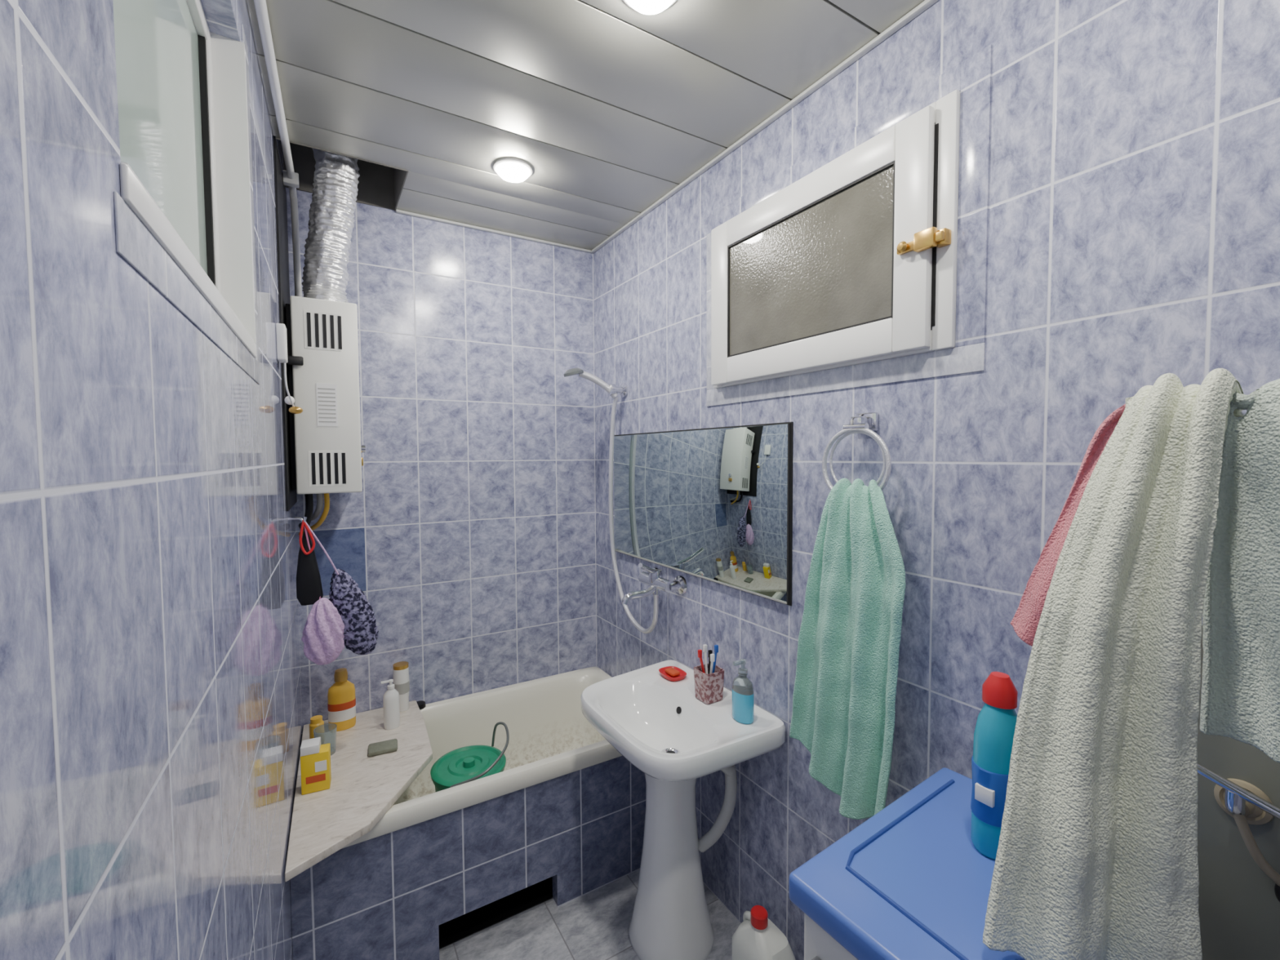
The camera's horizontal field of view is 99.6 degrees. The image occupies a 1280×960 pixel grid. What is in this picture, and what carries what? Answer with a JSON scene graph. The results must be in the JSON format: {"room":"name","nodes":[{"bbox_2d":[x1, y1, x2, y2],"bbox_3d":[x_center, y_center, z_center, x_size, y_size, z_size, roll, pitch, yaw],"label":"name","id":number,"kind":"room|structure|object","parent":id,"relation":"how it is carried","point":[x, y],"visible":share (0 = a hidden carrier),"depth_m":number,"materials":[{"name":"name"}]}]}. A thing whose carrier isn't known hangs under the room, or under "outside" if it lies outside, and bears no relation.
{"room":"bathroom","nodes":[
{"label":"bathroom","id":0,"kind":"room"},
{"bbox_2d":[0,0,302,959],"bbox_3d":[-0.561,0.135,0.586,0.140,2.725,3.078,-2,3,-29],"label":"wall","id":1,"kind":"structure","parent":0,"point":[151,724],"depth_m":0.39,"materials":[{"name":"tile"}]},
{"bbox_2d":[112,0,260,384],"bbox_3d":[-0.620,-0.521,0.731,0.078,0.678,0.835,-2,3,-29],"label":"window","id":2,"kind":"structure","parent":1,"relation":"in","point":[184,165],"depth_m":0.82,"materials":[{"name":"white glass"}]},
{"bbox_2d":[253,0,302,297],"bbox_3d":[-0.511,-0.727,0.654,0.046,0.500,2.901,-2,3,-29],"label":"gas pipe","id":3,"kind":"object","parent":1,"relation":"attached to","point":[291,179],"visible":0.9,"depth_m":1.53,"materials":[{"name":"white metal"}]},
{"bbox_2d":[275,323,302,413],"bbox_3d":[-1.009,-0.314,1.557,0.049,0.241,0.134,-1,3,-23],"label":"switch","id":4,"kind":"object","parent":1,"relation":"attached to","point":[281,329],"visible":1,"depth_m":1.50,"materials":[{"name":"white plastic"}]},
{"bbox_2d":[272,135,365,535],"bbox_3d":[-1.062,-0.512,1.822,0.242,1.427,0.390,-2,3,-31],"label":"water heater","id":5,"kind":"object","parent":1,"relation":"attached to","point":[323,450],"visible":0.88,"depth_m":1.74,"materials":[{"name":"white metal"}]},
{"bbox_2d":[288,516,378,665],"bbox_3d":[-0.987,0.351,1.760,0.095,0.481,0.245,2,3,41],"label":"sponges","id":6,"kind":"object","parent":1,"relation":"attached to","point":[347,619],"visible":1,"depth_m":1.72,"materials":[{"name":"purple fabric"}]},
{"bbox_2d":[285,187,596,727],"bbox_3d":[-0.858,0.061,2.255,1.444,2.725,0.102,-2,3,-31],"label":"wall","id":7,"kind":"structure","parent":0,"point":[468,537],"depth_m":2.26,"materials":[{"name":"tile"}]},
{"bbox_2d":[247,0,924,249],"bbox_3d":[0.007,-1.124,0.875,1.374,0.262,3.072,-2,3,-31],"label":"ceiling","id":8,"kind":"structure","parent":0,"point":[611,106],"depth_m":1.41,"materials":[{"name":"metal"}]},
{"bbox_2d":[493,157,532,182],"bbox_3d":[-0.421,-1.016,1.795,0.128,0.036,0.128,-2,3,-31],"label":"ceiling lamp","id":9,"kind":"object","parent":8,"relation":"attached to","point":[509,169],"depth_m":1.76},
{"bbox_2d":[622,0,676,14],"bbox_3d":[0.021,-0.987,1.098,0.128,0.036,0.128,-2,3,-31],"label":"ceiling lamp","id":10,"kind":"object","parent":8,"relation":"attached to","point":[644,6],"depth_m":1.11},
{"bbox_2d":[439,869,740,959],"bbox_3d":[0.012,1.517,0.999,1.564,0.080,3.292,-2,3,-31],"label":"floor","id":11,"kind":"structure","parent":0,"point":[594,925],"depth_m":1.73,"materials":[{"name":"tile"}]},
{"bbox_2d":[289,666,645,959],"bbox_3d":[-0.561,1.170,2.026,1.229,0.528,0.683,-2,3,-31],"label":"bathtub","id":12,"kind":"object","parent":11,"relation":"on","point":[563,820],"visible":0.71,"depth_m":1.75,"materials":[{"name":"ceramic"}]},
{"bbox_2d":[284,700,432,881],"bbox_3d":[-0.876,0.925,1.741,0.413,0.024,0.817,-2,3,-31],"label":"shelf board","id":13,"kind":"object","parent":12,"relation":"on","point":[363,788],"visible":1,"depth_m":1.62,"materials":[{"name":"stone"}]},
{"bbox_2d":[300,737,331,795],"bbox_3d":[-0.966,0.849,1.614,0.072,0.140,0.053,-2,3,-25],"label":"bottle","id":14,"kind":"object","parent":13,"relation":"on","point":[315,757],"visible":1,"depth_m":1.59,"materials":[{"name":"yellow cardboard"}]},
{"bbox_2d":[309,715,324,738],"bbox_3d":[-1.114,0.863,1.865,0.044,0.090,0.044,-2,3,-31],"label":"bottle","id":15,"kind":"object","parent":13,"relation":"on","point":[317,721],"visible":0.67,"depth_m":1.85,"materials":[{"name":"yellow plastic"}]},
{"bbox_2d":[313,723,337,755],"bbox_3d":[-1.046,0.868,1.801,0.068,0.085,0.068,-2,3,-31],"label":"drinking glass","id":16,"kind":"object","parent":13,"relation":"on","point":[327,732],"visible":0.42,"depth_m":1.79,"materials":[{"name":"clear glass"}]},
{"bbox_2d":[327,667,355,731],"bbox_3d":[-1.087,0.796,1.972,0.089,0.215,0.058,-2,3,-31],"label":"shampoo bottle","id":17,"kind":"object","parent":13,"relation":"on","point":[341,704],"visible":0.94,"depth_m":1.95,"materials":[{"name":"yellow plastic"}]},
{"bbox_2d":[368,738,397,756],"bbox_3d":[-0.866,0.901,1.823,0.090,0.016,0.068,-2,3,-25],"label":"soap bar","id":18,"kind":"object","parent":13,"relation":"on","point":[390,745],"visible":1,"depth_m":1.81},
{"bbox_2d":[381,679,399,729],"bbox_3d":[-0.910,0.815,1.974,0.059,0.175,0.049,-2,3,-31],"label":"soap bottle","id":19,"kind":"object","parent":13,"relation":"on","point":[391,697],"visible":1,"depth_m":1.96,"materials":[{"name":"white plastic"}]},
{"bbox_2d":[392,661,409,711],"bbox_3d":[-0.931,0.806,2.112,0.060,0.180,0.060,-2,3,-31],"label":"bottle","id":20,"kind":"object","parent":13,"relation":"on","point":[400,669],"visible":0.77,"depth_m":2.09,"materials":[{"name":"white plastic"}]},
{"bbox_2d":[430,721,509,792],"bbox_3d":[-0.578,1.090,1.863,0.263,0.424,0.258,-2,3,-31],"label":"bucket","id":21,"kind":"object","parent":12,"relation":"on","point":[466,764],"visible":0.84,"depth_m":1.85,"materials":[{"name":"plastic"}]},
{"bbox_2d":[580,659,785,959],"bbox_3d":[0.089,1.069,1.700,0.445,0.752,0.593,-2,3,-31],"label":"pedestal sink","id":22,"kind":"object","parent":11,"relation":"on","point":[657,723],"visible":0.99,"depth_m":1.63,"materials":[{"name":"ceramic"}]},
{"bbox_2d":[658,666,686,681],"bbox_3d":[0.115,0.679,1.907,0.080,0.022,0.104,-2,3,-31],"label":"soap dish","id":23,"kind":"object","parent":22,"relation":"on","point":[673,673],"visible":1,"depth_m":1.90,"materials":[{"name":"red plastic"}]},
{"bbox_2d":[693,644,724,704],"bbox_3d":[0.220,0.612,1.728,0.076,0.172,0.076,-2,3,-31],"label":"toothbrush cup","id":24,"kind":"object","parent":22,"relation":"on","point":[708,678],"visible":1,"depth_m":1.71,"materials":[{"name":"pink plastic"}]},
{"bbox_2d":[731,658,754,724],"bbox_3d":[0.302,0.615,1.591,0.067,0.177,0.064,1,3,18],"label":"soap bottle","id":25,"kind":"object","parent":22,"relation":"on","point":[743,695],"visible":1,"depth_m":1.57,"materials":[{"name":"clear plastic"}]},
{"bbox_2d":[732,905,795,959],"bbox_3d":[0.337,1.314,1.483,0.120,0.276,0.156,-2,3,-31],"label":"canister","id":26,"kind":"object","parent":11,"relation":"on","point":[757,938],"visible":1,"depth_m":1.46,"materials":[{"name":"white plastic"}]},
{"bbox_2d":[788,767,1024,959],"bbox_3d":[0.511,1.030,0.817,0.489,0.904,0.352,-2,3,-36],"label":"washing machine","id":27,"kind":"object","parent":11,"relation":"on","point":[910,882],"visible":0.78,"depth_m":0.79,"materials":[{"name":"blue plastic"}]},
{"bbox_2d":[970,671,1017,859],"bbox_3d":[0.561,0.441,0.848,0.085,0.277,0.067,-2,3,-31],"label":"bottle","id":28,"kind":"object","parent":27,"relation":"on","point":[995,726],"visible":0.75,"depth_m":0.83,"materials":[{"name":"teal plastic"}]},
{"bbox_2d":[592,0,1279,959],"bbox_3d":[0.619,0.211,1.298,0.103,2.495,3.272,-2,3,-31],"label":"wall","id":29,"kind":"structure","parent":0,"point":[1134,209],"depth_m":1.04,"materials":[{"name":"tile"}]},
{"bbox_2d":[564,367,686,633],"bbox_3d":[-0.081,0.077,2.117,0.253,1.076,0.546,-2,3,-31],"label":"handheld shower","id":30,"kind":"object","parent":29,"relation":"attached to","point":[655,579],"visible":1,"depth_m":2.22,"materials":[{"name":"silver metal"}]},
{"bbox_2d":[395,0,938,253],"bbox_3d":[0.207,-0.997,1.001,0.848,0.010,3.072,-2,3,-31],"label":"trim","id":31,"kind":"structure","parent":29,"relation":"attached to","point":[926,4],"depth_m":1.60,"materials":[{"name":"plastic"}]},
{"bbox_2d":[613,422,793,605],"bbox_3d":[0.154,0.078,1.958,0.013,0.517,1.040,-2,3,-31],"label":"mirror","id":32,"kind":"object","parent":29,"relation":"attached to","point":[714,504],"visible":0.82,"depth_m":1.80,"materials":[{"name":"silver glass"}]},
{"bbox_2d":[706,44,991,406],"bbox_3d":[0.426,-0.544,1.422,0.065,0.625,0.885,-2,3,-31],"label":"window","id":33,"kind":"structure","parent":29,"relation":"in","point":[853,261],"depth_m":1.26,"materials":[{"name":"white plastic"}]},
{"bbox_2d":[822,412,891,490],"bbox_3d":[0.525,-0.052,1.292,0.056,0.216,0.182,-2,3,-31],"label":"towel ring","id":34,"kind":"object","parent":29,"relation":"attached to","point":[866,424],"visible":0.72,"depth_m":1.27,"materials":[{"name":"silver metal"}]},
{"bbox_2d":[789,478,905,819],"bbox_3d":[0.501,0.397,1.298,0.097,0.802,0.328,-2,3,-31],"label":"hand towel","id":35,"kind":"object","parent":34,"relation":"hanging from","point":[846,682],"visible":0.98,"depth_m":1.26,"materials":[{"name":"green fabric"}]},
{"bbox_2d":[1197,762,1279,902],"bbox_3d":[0.859,0.499,0.760,0.054,0.172,0.121,-2,3,-31],"label":"valve","id":36,"kind":"object","parent":29,"relation":"attached to","point":[1242,800],"visible":0.99,"depth_m":0.76,"materials":[{"name":"silver metal"}]},
{"bbox_2d":[1233,407,1246,417],"bbox_3d":[0.834,-0.076,0.589,0.246,0.044,0.400,-2,3,-31],"label":"towel rail","id":37,"kind":"object","parent":29,"relation":"attached to","point":[1238,412],"visible":0.06,"depth_m":0.61,"materials":[{"name":"silver metal"}]},
{"bbox_2d":[1010,404,1125,646],"bbox_3d":[0.654,0.098,0.788,0.060,0.418,0.232,-1,3,-7],"label":"hand towel","id":38,"kind":"object","parent":37,"relation":"hanging from","point":[1025,621],"visible":0.21,"depth_m":0.83,"materials":[{"name":"pink fabric"}]},
{"bbox_2d":[982,368,1244,959],"bbox_3d":[0.576,0.249,0.649,0.302,0.756,0.140,-1,3,-17],"label":"bath towel","id":39,"kind":"object","parent":37,"relation":"hanging from","point":[1097,858],"visible":0.98,"depth_m":0.64,"materials":[{"name":"white fabric"}]},
{"bbox_2d":[1200,378,1279,763],"bbox_3d":[0.750,0.093,0.555,0.121,0.439,0.238,-2,3,-31],"label":"bath towel","id":40,"kind":"object","parent":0,"point":[1240,700],"visible":0.98,"depth_m":0.61,"materials":[{"name":"white fabric"}]}
]}

